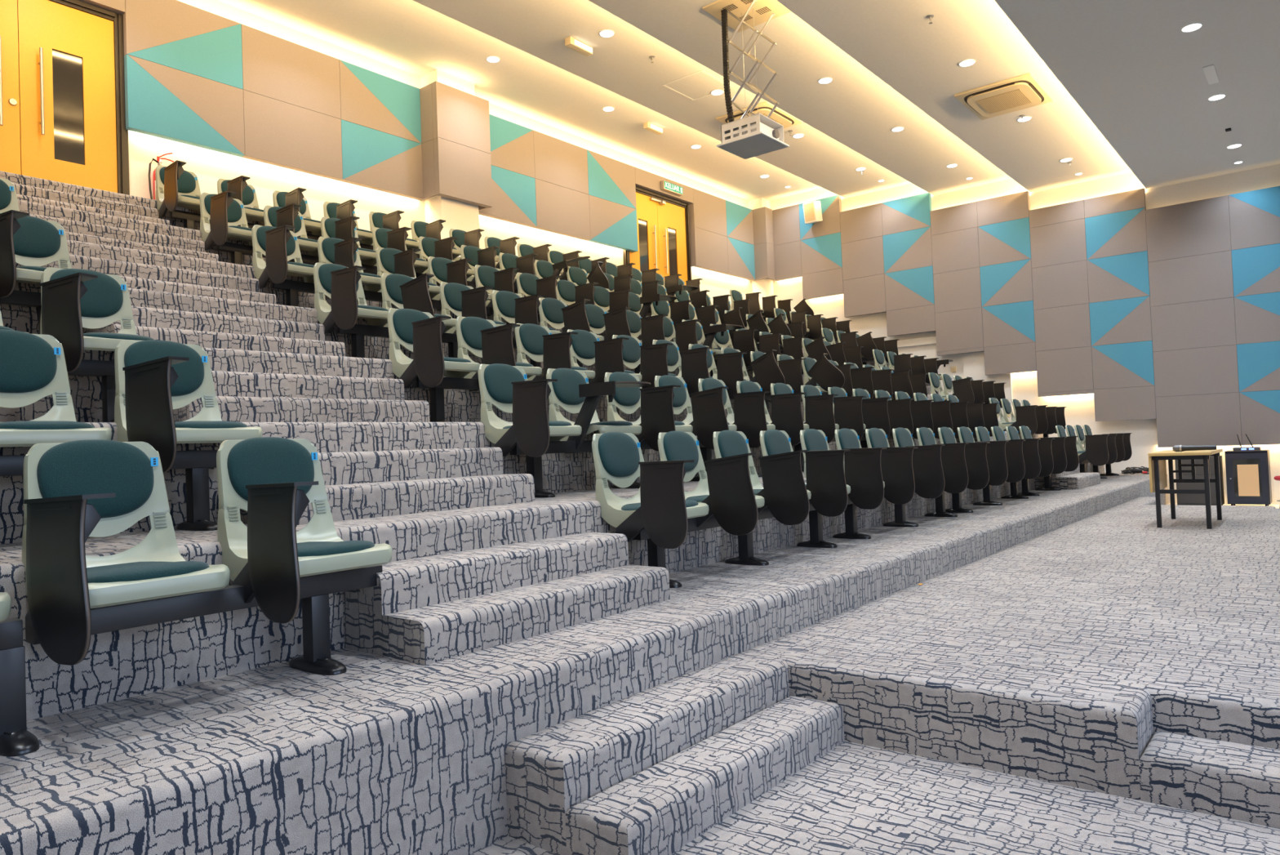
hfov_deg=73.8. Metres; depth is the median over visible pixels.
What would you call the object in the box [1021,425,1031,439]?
cushion
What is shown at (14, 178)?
floor
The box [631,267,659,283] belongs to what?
seat
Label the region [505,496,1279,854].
stage platform
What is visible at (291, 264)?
seat cushion
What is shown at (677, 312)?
seat
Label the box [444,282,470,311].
cushion
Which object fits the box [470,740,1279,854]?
floor
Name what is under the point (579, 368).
seat cushion
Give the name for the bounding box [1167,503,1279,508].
floor
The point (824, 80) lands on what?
recessed light
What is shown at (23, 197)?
step
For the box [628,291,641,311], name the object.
cushion
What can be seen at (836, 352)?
seat
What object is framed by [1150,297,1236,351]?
acoustic panel
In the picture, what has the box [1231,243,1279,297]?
acoustic panel
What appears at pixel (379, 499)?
step
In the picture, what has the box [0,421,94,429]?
seat cushion
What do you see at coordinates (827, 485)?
seat
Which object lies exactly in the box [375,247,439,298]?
seat
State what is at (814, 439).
cushion
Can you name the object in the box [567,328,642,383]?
seat
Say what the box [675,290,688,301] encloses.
cushion
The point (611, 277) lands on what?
cushion
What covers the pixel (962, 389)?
seat
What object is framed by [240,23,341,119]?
acoustic panel
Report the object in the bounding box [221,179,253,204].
cushion
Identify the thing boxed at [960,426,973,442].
cushion
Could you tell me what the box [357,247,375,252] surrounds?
seat cushion
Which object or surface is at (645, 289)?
seat
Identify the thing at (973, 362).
wall
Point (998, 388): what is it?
seat
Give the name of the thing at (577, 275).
cushion
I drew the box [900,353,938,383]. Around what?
seat
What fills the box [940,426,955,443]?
cushion
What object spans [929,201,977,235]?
acoustic panel
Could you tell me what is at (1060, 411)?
seat
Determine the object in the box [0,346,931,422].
floor
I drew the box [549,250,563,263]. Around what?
cushion
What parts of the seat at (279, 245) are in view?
tablet arm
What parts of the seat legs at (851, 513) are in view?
post, post, post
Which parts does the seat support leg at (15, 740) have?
post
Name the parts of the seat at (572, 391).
tablet arm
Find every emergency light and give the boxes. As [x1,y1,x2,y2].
[564,36,592,56]
[643,121,662,134]
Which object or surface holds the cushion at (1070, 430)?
on the seat at (1113, 454)
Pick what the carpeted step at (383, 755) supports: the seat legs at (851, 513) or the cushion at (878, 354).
the seat legs at (851, 513)
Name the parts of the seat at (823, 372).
tablet arm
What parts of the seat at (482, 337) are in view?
tablet arm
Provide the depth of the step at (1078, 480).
10.54 m
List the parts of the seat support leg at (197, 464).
post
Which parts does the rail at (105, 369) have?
post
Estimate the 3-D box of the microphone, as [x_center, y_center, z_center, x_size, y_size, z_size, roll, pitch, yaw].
[5.071,0.188,7.807,0.341,0.064,0.064,-3,-2,37]
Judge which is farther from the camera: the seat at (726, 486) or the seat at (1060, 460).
the seat at (1060, 460)
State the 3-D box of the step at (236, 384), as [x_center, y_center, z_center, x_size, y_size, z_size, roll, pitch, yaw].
[-1.991,-0.144,4.819,0.253,0.297,1.386,-3,-2,39]
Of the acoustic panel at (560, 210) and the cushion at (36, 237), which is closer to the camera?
the cushion at (36, 237)
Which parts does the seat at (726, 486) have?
tablet arm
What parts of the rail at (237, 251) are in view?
post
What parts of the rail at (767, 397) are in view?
post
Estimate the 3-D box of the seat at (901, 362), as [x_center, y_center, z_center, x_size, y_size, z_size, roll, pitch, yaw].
[4.065,-0.992,13.540,0.701,0.568,0.488,-3,-2,39]
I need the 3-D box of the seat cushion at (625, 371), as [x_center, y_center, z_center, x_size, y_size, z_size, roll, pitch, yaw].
[-0.240,-0.428,6.838,0.344,0.045,0.352,-3,-2,39]
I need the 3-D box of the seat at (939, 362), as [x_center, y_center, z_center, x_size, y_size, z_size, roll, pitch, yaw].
[5.111,-1.006,14.843,0.682,0.559,0.513,-3,-2,39]
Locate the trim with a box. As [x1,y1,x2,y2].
[688,204,693,266]
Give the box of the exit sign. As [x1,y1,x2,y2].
[659,180,683,195]
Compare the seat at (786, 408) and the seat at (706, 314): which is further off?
the seat at (706, 314)
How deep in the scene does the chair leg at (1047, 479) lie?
10.34 m
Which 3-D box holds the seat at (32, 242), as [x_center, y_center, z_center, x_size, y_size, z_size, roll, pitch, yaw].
[-3.228,-0.924,4.559,0.692,0.568,0.503,-3,-2,39]
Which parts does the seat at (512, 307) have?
tablet arm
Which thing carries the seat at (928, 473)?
attached to the seat legs at (851, 513)
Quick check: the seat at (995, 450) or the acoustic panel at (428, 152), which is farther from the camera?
the acoustic panel at (428, 152)
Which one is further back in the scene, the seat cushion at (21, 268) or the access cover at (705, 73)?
the access cover at (705, 73)
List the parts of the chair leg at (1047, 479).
post, post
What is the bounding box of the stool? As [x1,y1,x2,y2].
[1274,475,1279,508]
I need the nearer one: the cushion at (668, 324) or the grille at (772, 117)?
the cushion at (668, 324)
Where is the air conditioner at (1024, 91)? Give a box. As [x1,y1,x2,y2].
[954,72,1053,119]
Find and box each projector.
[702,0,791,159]
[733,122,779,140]
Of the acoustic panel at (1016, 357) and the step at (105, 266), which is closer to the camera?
the step at (105, 266)
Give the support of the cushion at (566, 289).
on the seat at (570, 292)
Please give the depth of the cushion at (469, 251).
9.52 m
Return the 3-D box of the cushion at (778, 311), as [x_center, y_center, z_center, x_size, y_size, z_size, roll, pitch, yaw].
[2.450,-1.959,14.880,0.078,0.246,0.319,-3,-2,39]
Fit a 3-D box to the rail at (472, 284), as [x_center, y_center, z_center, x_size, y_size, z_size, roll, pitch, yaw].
[-1.412,-1.412,9.709,0.290,0.322,2.190,-3,-2,39]
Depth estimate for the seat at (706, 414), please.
5.96 m
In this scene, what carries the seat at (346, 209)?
attached to the rail at (189, 218)
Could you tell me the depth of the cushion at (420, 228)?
10.07 m
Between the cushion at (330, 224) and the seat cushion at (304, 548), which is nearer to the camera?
the seat cushion at (304, 548)
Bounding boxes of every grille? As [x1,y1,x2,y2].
[763,114,783,124]
[803,202,815,222]
[976,89,1031,114]
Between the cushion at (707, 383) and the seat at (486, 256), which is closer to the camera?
the cushion at (707, 383)
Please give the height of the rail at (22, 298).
0.322 m
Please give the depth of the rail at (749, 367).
9.61 m
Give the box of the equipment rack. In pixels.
[1224,449,1271,506]
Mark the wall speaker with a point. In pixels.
(812, 211)
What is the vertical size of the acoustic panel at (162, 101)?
0.728 m
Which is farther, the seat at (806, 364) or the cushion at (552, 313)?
the seat at (806, 364)
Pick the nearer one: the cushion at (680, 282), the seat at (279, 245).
the seat at (279, 245)
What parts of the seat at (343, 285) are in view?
tablet arm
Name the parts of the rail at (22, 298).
post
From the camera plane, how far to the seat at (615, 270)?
12.30 m
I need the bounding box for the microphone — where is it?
[1172,444,1217,451]
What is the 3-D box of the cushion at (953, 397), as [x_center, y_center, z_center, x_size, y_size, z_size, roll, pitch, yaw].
[4.127,-0.311,11.228,0.078,0.246,0.319,-3,-2,39]
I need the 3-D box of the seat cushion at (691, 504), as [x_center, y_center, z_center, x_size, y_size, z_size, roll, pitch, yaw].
[0.102,0.400,4.402,0.344,0.045,0.352,-3,-2,39]
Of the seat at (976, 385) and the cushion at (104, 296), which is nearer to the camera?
the cushion at (104, 296)
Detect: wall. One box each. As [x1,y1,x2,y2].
[128,0,752,306]
[748,197,773,309]
[769,164,1279,504]
[962,351,1013,421]
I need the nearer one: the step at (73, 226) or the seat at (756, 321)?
the step at (73, 226)
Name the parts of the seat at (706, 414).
tablet arm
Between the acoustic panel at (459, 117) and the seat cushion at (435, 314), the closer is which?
the seat cushion at (435, 314)
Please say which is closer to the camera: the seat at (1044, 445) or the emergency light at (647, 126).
the seat at (1044, 445)
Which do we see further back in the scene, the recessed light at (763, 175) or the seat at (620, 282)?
the recessed light at (763, 175)
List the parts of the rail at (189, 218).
post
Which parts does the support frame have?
post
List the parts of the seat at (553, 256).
tablet arm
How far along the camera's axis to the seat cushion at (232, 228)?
7.06 m
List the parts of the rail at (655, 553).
post, post, post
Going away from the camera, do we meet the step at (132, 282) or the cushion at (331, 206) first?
the step at (132, 282)
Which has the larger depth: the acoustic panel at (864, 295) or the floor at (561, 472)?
the acoustic panel at (864, 295)
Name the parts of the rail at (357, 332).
post, post, post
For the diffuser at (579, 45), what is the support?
attached to the emergency light at (571, 42)
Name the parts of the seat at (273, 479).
tablet arm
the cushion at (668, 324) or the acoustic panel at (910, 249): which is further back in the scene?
the acoustic panel at (910, 249)
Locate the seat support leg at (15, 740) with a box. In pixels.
[0,617,39,756]
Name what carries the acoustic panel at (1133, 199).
attached to the wall at (1079, 410)
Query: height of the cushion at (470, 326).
0.246 m
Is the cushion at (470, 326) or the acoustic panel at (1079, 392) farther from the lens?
the acoustic panel at (1079, 392)
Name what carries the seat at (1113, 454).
on the rail at (1082, 465)
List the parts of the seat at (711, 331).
tablet arm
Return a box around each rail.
[0,289,41,333]
[67,359,115,422]
[168,209,373,249]
[215,241,429,282]
[270,279,493,315]
[334,324,541,367]
[413,376,619,422]
[435,280,524,297]
[506,313,540,328]
[510,437,711,497]
[576,359,640,373]
[632,501,837,587]
[642,386,771,410]
[710,359,752,376]
[749,435,835,476]
[755,342,782,351]
[803,335,838,344]
[859,432,936,448]
[861,357,888,367]
[1017,429,1048,438]
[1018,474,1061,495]
[1079,458,1119,478]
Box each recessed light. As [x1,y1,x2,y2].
[485,56,500,62]
[599,29,614,37]
[602,106,614,111]
[690,144,701,148]
[710,89,724,95]
[760,174,768,177]
[792,133,804,137]
[817,77,832,84]
[855,167,866,170]
[891,126,904,131]
[946,164,957,167]
[958,58,975,66]
[1017,115,1031,121]
[1059,157,1072,161]
[1180,22,1203,32]
[1207,93,1226,100]
[1226,143,1242,148]
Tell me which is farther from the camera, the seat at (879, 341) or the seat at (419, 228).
the seat at (879, 341)
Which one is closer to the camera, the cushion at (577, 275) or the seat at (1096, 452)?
the cushion at (577, 275)
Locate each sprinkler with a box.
[648,55,654,63]
[926,14,933,24]
[1019,114,1025,121]
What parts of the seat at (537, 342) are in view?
tablet arm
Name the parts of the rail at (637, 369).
post, post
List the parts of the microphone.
handle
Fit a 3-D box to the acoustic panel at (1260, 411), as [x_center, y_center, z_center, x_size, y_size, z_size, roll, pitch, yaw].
[9.385,-0.154,12.377,1.088,0.788,0.150,-3,-2,39]
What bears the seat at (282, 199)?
attached to the rail at (189, 218)
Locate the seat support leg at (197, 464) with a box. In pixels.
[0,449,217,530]
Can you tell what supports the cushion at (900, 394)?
on the seat at (940, 410)
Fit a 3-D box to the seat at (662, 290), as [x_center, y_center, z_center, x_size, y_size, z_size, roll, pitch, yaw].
[0.477,-1.794,11.971,0.692,0.558,0.488,-3,-2,39]
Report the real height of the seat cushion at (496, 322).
0.045 m
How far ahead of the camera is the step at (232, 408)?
4.53 m
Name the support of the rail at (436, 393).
on the floor at (561, 472)
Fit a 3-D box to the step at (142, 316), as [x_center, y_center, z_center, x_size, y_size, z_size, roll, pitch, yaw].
[-2.692,-0.553,5.385,0.253,0.297,1.386,-3,-2,39]
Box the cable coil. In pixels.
[1120,466,1149,474]
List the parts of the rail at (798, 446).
post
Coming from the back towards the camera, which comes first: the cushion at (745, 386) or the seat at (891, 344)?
the seat at (891, 344)
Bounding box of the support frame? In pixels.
[90,564,382,675]
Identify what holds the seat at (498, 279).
on the rail at (539, 318)
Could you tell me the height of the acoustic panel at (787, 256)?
0.718 m
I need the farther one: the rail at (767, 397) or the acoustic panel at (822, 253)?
the acoustic panel at (822, 253)
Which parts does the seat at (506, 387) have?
tablet arm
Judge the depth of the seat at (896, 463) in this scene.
6.23 m
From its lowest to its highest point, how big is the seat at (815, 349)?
0.557 m
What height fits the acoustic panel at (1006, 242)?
0.708 m
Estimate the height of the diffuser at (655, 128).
0.050 m
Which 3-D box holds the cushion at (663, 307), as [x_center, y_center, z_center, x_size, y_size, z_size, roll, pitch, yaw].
[0.259,-1.523,10.753,0.078,0.246,0.319,-3,-2,39]
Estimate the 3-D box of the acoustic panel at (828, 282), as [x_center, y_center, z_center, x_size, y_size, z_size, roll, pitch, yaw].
[3.667,-2.852,17.001,0.878,0.498,0.150,-3,-2,39]
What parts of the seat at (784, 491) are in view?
tablet arm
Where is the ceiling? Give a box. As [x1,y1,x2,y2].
[216,0,1279,200]
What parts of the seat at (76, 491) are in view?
tablet arm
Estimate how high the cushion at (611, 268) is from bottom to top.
0.246 m
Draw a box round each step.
[0,472,1168,854]
[12,182,157,217]
[17,194,169,225]
[29,213,204,252]
[65,231,218,261]
[120,275,276,304]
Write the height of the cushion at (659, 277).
0.246 m
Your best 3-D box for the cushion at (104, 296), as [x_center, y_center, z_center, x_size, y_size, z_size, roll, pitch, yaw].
[-2.731,-0.663,4.213,0.078,0.246,0.319,-3,-2,39]
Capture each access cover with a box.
[662,70,733,101]
[1202,64,1219,84]
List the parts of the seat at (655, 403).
tablet arm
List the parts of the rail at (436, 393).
post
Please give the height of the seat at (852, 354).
0.571 m
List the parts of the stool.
seat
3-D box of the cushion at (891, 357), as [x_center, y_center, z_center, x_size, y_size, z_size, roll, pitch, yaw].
[4.205,-1.144,14.183,0.078,0.246,0.319,-3,-2,39]
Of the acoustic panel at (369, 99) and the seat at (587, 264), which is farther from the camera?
the seat at (587, 264)
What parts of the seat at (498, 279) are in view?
tablet arm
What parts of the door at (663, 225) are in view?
vision panel, pull handle, pull handle, vision panel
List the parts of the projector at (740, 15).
cable chain, scissor arm, scissor arm, scissor arm, scissor arm, scissor arm, scissor arm, scissor arm, scissor arm, ceiling plate, plate, scissor arm, scissor arm, scissor arm, scissor arm, scissor arm, scissor arm, scissor arm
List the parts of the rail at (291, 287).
post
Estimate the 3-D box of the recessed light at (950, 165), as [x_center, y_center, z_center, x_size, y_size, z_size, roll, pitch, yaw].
[5.114,-4.286,13.979,0.180,0.008,0.180,-3,-2,39]
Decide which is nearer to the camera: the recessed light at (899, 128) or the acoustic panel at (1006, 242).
the recessed light at (899, 128)
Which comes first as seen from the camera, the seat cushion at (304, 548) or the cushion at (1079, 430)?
the seat cushion at (304, 548)
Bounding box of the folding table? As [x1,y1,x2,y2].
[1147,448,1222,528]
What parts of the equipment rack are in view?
door glass, tan panel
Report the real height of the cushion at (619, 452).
0.246 m
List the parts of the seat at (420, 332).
tablet arm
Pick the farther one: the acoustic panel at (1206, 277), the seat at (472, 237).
the acoustic panel at (1206, 277)
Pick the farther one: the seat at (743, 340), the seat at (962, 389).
the seat at (962, 389)
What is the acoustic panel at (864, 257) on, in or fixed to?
attached to the wall at (1079, 410)
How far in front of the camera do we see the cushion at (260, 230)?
6.76 m
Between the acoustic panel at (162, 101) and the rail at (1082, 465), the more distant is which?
the rail at (1082, 465)
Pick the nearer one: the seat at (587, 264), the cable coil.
the seat at (587, 264)
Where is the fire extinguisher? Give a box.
[148,152,173,199]
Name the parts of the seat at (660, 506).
tablet arm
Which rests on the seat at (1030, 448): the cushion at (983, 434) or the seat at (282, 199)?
the cushion at (983, 434)
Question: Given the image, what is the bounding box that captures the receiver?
[1232,434,1261,450]
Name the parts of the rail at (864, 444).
post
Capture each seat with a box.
[0,177,19,213]
[0,209,71,297]
[0,310,28,333]
[0,328,111,447]
[0,591,11,622]
[22,439,230,665]
[40,266,154,372]
[114,339,262,473]
[155,160,200,217]
[200,191,253,250]
[216,436,392,623]
[217,175,264,226]
[251,224,314,288]
[263,203,318,256]
[272,187,321,235]
[313,262,388,333]
[317,236,381,297]
[320,215,376,265]
[323,199,373,244]
[368,210,418,249]
[372,226,428,273]
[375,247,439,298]
[380,272,456,333]
[386,307,479,388]
[410,219,461,259]
[417,236,475,278]
[427,256,492,311]
[440,281,513,333]
[448,228,498,262]
[455,315,542,391]
[460,244,515,287]
[474,264,519,315]
[478,363,582,457]
[484,236,519,269]
[491,289,561,345]
[498,252,537,293]
[515,272,568,313]
[515,323,595,380]
[516,243,563,274]
[533,256,590,279]
[538,297,604,341]
[546,368,650,453]
[547,249,588,280]
[555,279,608,313]
[566,261,608,288]
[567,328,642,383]
[578,256,609,275]
[585,303,642,344]
[591,431,709,548]
[593,285,633,311]
[604,272,634,311]
[604,371,693,451]
[605,262,635,278]
[612,334,683,388]
[626,310,667,345]
[628,291,677,317]
[630,278,661,313]
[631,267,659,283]
[650,299,693,328]
[651,315,700,355]
[652,339,717,393]
[654,374,737,448]
[656,272,681,302]
[657,284,697,306]
[657,431,764,535]
[674,289,710,315]
[677,301,719,337]
[678,278,702,300]
[681,319,742,359]
[688,343,746,398]
[697,377,775,447]
[702,306,745,340]
[706,293,731,324]
[710,324,757,366]
[712,430,811,524]
[720,347,785,395]
[724,309,768,342]
[728,298,751,326]
[729,289,764,314]
[735,328,782,370]
[736,380,808,445]
[746,293,777,318]
[746,312,791,350]
[750,351,805,400]
[759,331,805,368]
[759,429,850,516]
[762,296,792,321]
[765,317,804,350]
[770,382,839,443]
[773,307,808,335]
[777,298,813,323]
[777,353,844,398]
[781,334,831,371]
[789,311,823,338]
[800,384,866,439]
[800,428,886,509]
[801,337,846,364]
[801,356,853,396]
[805,314,838,339]
[820,317,851,341]
[821,327,857,347]
[823,341,863,368]
[827,386,891,437]
[828,360,875,398]
[834,428,918,504]
[835,330,876,358]
[844,362,893,398]
[852,388,914,437]
[856,333,886,360]
[862,364,913,400]
[865,427,945,498]
[871,337,899,364]
[872,349,912,374]
[874,389,934,439]
[880,366,928,400]
[886,351,926,373]
[892,427,968,493]
[894,391,952,438]
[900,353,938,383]
[912,355,953,380]
[913,392,969,438]
[915,426,990,489]
[928,372,974,403]
[930,393,984,437]
[937,426,1008,485]
[941,373,984,403]
[946,394,999,436]
[953,375,995,404]
[956,426,1025,482]
[964,376,1006,408]
[974,426,1040,479]
[988,397,1037,434]
[991,426,1054,476]
[1000,398,1048,434]
[1005,425,1066,473]
[1011,399,1057,434]
[1018,425,1079,471]
[1021,400,1066,433]
[1055,425,1109,465]
[1065,424,1117,463]
[1074,424,1124,462]
[1082,424,1132,460]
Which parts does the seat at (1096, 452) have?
tablet arm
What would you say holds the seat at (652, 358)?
on the rail at (767, 397)
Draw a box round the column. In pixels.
[420,69,479,249]
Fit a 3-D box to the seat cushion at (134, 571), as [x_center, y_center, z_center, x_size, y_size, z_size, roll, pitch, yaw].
[-1.465,0.415,2.472,0.344,0.045,0.352,-3,-2,39]
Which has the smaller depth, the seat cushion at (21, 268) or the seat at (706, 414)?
the seat cushion at (21, 268)
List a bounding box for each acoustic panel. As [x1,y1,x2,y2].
[77,0,125,15]
[122,0,243,89]
[124,54,244,157]
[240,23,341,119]
[241,89,342,181]
[338,59,421,143]
[339,120,423,199]
[419,83,433,143]
[419,139,436,200]
[431,81,490,153]
[433,137,492,208]
[478,205,486,211]
[479,164,537,227]
[488,114,534,177]
[533,129,588,194]
[533,178,590,240]
[586,149,636,208]
[587,195,638,252]
[635,167,693,204]
[689,188,727,236]
[690,226,728,274]
[725,200,753,244]
[726,236,755,280]
[752,206,773,244]
[753,242,774,280]
[772,204,800,245]
[773,240,802,280]
[799,195,841,239]
[800,231,842,275]
[801,267,843,299]
[840,203,882,244]
[841,235,884,279]
[843,273,886,317]
[881,192,931,235]
[882,226,932,273]
[884,265,934,311]
[886,304,935,336]
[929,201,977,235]
[931,226,979,274]
[933,266,982,312]
[934,306,983,351]
[937,346,983,355]
[976,191,1030,226]
[977,217,1031,266]
[979,258,1033,306]
[982,300,1035,346]
[983,342,1036,375]
[1028,200,1084,228]
[1029,217,1087,268]
[1031,259,1088,310]
[1033,302,1091,351]
[1035,346,1093,393]
[1037,389,1093,396]
[1084,188,1146,217]
[1084,207,1147,259]
[1087,250,1150,302]
[1088,295,1151,346]
[1091,340,1154,389]
[1093,385,1156,421]
[1145,195,1231,262]
[1147,250,1234,306]
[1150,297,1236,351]
[1152,344,1239,396]
[1155,391,1242,447]
[1228,186,1279,250]
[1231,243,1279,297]
[1234,291,1279,344]
[1236,340,1279,391]
[1239,390,1279,444]
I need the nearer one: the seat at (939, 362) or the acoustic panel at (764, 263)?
the seat at (939, 362)
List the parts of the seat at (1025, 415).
tablet arm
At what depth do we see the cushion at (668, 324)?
9.35 m
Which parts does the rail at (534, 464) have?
post, post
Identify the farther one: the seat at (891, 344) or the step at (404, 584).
the seat at (891, 344)
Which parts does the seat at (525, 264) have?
tablet arm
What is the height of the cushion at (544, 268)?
0.246 m
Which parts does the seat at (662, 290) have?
tablet arm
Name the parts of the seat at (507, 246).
tablet arm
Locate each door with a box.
[0,0,129,195]
[622,186,691,284]
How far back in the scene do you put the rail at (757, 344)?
12.05 m
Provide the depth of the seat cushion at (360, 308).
5.97 m
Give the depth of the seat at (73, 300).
3.85 m
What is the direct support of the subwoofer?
on the floor
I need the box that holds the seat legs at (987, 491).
[945,481,1028,512]
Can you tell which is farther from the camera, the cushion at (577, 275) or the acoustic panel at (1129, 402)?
the acoustic panel at (1129, 402)
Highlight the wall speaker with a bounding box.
[802,200,822,223]
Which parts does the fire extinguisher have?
handle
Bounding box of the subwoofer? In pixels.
[1174,455,1224,505]
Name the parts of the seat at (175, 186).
tablet arm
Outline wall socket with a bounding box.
[950,366,956,372]
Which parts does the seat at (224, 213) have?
tablet arm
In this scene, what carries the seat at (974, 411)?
attached to the rail
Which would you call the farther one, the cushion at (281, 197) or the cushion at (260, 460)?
the cushion at (281, 197)
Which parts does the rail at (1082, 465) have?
post, post, post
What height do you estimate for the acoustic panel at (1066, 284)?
0.708 m
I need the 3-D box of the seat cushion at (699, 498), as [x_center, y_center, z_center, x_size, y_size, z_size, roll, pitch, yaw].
[0.455,0.397,4.837,0.344,0.045,0.352,-3,-2,39]
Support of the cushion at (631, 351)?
on the seat at (652, 358)
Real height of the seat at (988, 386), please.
0.568 m
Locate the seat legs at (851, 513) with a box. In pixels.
[832,490,957,538]
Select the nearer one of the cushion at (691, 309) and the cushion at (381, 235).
the cushion at (381, 235)
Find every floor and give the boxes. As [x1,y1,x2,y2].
[0,170,766,324]
[0,282,938,394]
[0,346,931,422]
[0,421,1043,543]
[0,446,1104,720]
[15,240,888,368]
[17,200,747,327]
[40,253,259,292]
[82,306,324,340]
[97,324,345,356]
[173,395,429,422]
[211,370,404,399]
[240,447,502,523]
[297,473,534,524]
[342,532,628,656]
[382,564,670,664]
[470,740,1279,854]
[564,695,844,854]
[975,431,1008,441]
[1034,463,1079,488]
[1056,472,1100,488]
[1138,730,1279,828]
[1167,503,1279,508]
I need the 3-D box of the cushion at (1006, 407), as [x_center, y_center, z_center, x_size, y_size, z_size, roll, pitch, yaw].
[5.607,-0.325,13.051,0.078,0.246,0.319,-3,-2,39]
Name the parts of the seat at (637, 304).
tablet arm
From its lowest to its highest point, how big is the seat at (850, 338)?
0.571 m
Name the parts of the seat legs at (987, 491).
post, post, post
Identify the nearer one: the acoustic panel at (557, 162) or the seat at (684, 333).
the seat at (684, 333)
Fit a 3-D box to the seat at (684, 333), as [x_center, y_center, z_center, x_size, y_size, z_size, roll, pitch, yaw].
[0.470,-0.958,9.106,0.718,0.569,0.498,-3,-2,39]
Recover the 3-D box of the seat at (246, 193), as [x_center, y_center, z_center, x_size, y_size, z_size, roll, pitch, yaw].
[-3.761,-2.164,8.197,0.690,0.572,0.501,-3,-2,39]
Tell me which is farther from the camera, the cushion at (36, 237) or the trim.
the trim
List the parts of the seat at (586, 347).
tablet arm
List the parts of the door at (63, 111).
pull handle, pull handle, vision panel, frame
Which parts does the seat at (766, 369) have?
tablet arm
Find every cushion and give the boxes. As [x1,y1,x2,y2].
[0,179,11,209]
[0,325,14,330]
[0,328,57,392]
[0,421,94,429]
[13,215,60,257]
[16,266,47,271]
[36,439,154,518]
[49,268,123,317]
[83,332,154,340]
[86,560,209,582]
[124,339,204,395]
[159,166,195,193]
[174,421,247,428]
[180,195,199,199]
[204,194,241,222]
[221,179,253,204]
[226,436,314,500]
[228,225,252,231]
[244,207,263,212]
[256,226,295,256]
[267,206,301,232]
[276,191,306,214]
[287,262,314,267]
[297,236,317,242]
[297,540,374,556]
[302,217,320,222]
[318,263,358,293]
[321,237,356,263]
[324,217,355,237]
[326,202,353,217]
[356,228,372,232]
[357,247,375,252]
[357,305,388,311]
[359,271,381,277]
[372,212,386,228]
[375,227,391,248]
[379,248,401,273]
[385,273,413,303]
[392,308,430,343]
[413,221,428,237]
[422,237,438,257]
[431,257,453,282]
[434,313,449,316]
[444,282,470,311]
[444,356,471,362]
[452,229,466,247]
[460,316,493,350]
[463,245,481,266]
[477,265,498,289]
[484,363,524,403]
[487,236,501,255]
[493,320,506,324]
[495,290,520,317]
[502,253,517,274]
[502,421,571,428]
[515,361,533,366]
[519,272,539,295]
[519,323,549,354]
[520,244,533,256]
[536,260,553,278]
[542,297,565,323]
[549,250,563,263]
[551,368,586,404]
[557,280,576,302]
[568,266,586,285]
[570,329,597,358]
[571,365,587,370]
[578,256,591,273]
[585,303,604,328]
[589,421,632,425]
[593,285,609,306]
[598,431,639,476]
[604,272,613,290]
[605,262,617,276]
[608,371,640,405]
[616,334,640,362]
[621,499,697,510]
[624,369,634,373]
[626,310,640,333]
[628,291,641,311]
[630,278,641,294]
[631,267,641,281]
[652,300,669,315]
[655,339,678,365]
[656,272,663,285]
[657,284,666,294]
[658,374,686,406]
[662,316,673,337]
[662,431,698,471]
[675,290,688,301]
[675,421,684,425]
[678,278,684,284]
[685,320,702,340]
[685,494,755,502]
[688,303,694,319]
[691,343,712,368]
[702,377,726,404]
[706,295,710,306]
[712,324,728,344]
[715,311,718,323]
[717,430,748,457]
[724,347,742,366]
[731,289,742,301]
[739,380,760,392]
[752,351,764,360]
[753,488,762,494]
[761,331,770,335]
[764,429,791,455]
[773,382,792,394]
[775,307,786,320]
[779,354,792,360]
[783,334,792,338]
[803,337,813,351]
[803,356,816,377]
[804,384,821,395]
[804,428,827,450]
[822,328,833,342]
[823,341,831,346]
[828,360,837,365]
[831,386,846,404]
[838,330,844,341]
[838,428,859,449]
[846,362,857,368]
[854,388,869,399]
[865,364,875,370]
[868,427,888,447]
[874,349,884,364]
[877,389,890,400]
[882,366,892,373]
[888,351,896,365]
[895,427,913,447]
[897,391,909,399]
[915,392,927,400]
[919,426,935,444]
[929,372,939,387]
[932,393,942,401]
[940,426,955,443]
[942,373,952,388]
[948,394,958,402]
[955,375,961,379]
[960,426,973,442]
[977,426,990,440]
[991,397,999,413]
[993,426,1005,440]
[1002,398,1011,413]
[1008,425,1019,439]
[1013,399,1020,408]
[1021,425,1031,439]
[1022,400,1030,405]
[1057,425,1066,436]
[1066,424,1075,435]
[1075,424,1084,440]
[1084,424,1092,435]
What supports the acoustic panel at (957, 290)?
attached to the wall at (1079, 410)
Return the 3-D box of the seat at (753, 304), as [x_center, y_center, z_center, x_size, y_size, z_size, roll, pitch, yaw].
[1.961,-2.216,15.237,0.696,0.575,0.487,-3,-2,39]
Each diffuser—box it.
[574,40,592,53]
[650,124,662,132]
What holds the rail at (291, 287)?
on the floor at (17, 317)
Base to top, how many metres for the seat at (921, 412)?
0.574 m
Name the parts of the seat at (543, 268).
tablet arm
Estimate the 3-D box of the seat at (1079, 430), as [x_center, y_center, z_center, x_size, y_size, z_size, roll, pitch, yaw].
[6.871,0.230,12.710,0.691,0.570,0.486,-3,-2,39]
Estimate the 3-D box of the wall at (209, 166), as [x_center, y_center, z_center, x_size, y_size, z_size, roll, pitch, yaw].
[-2.759,-1.704,11.504,0.120,6.650,17.000,-3,-2,39]
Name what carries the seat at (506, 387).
attached to the rail at (534, 464)
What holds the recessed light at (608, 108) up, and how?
in the ceiling
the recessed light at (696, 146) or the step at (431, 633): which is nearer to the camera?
the step at (431, 633)

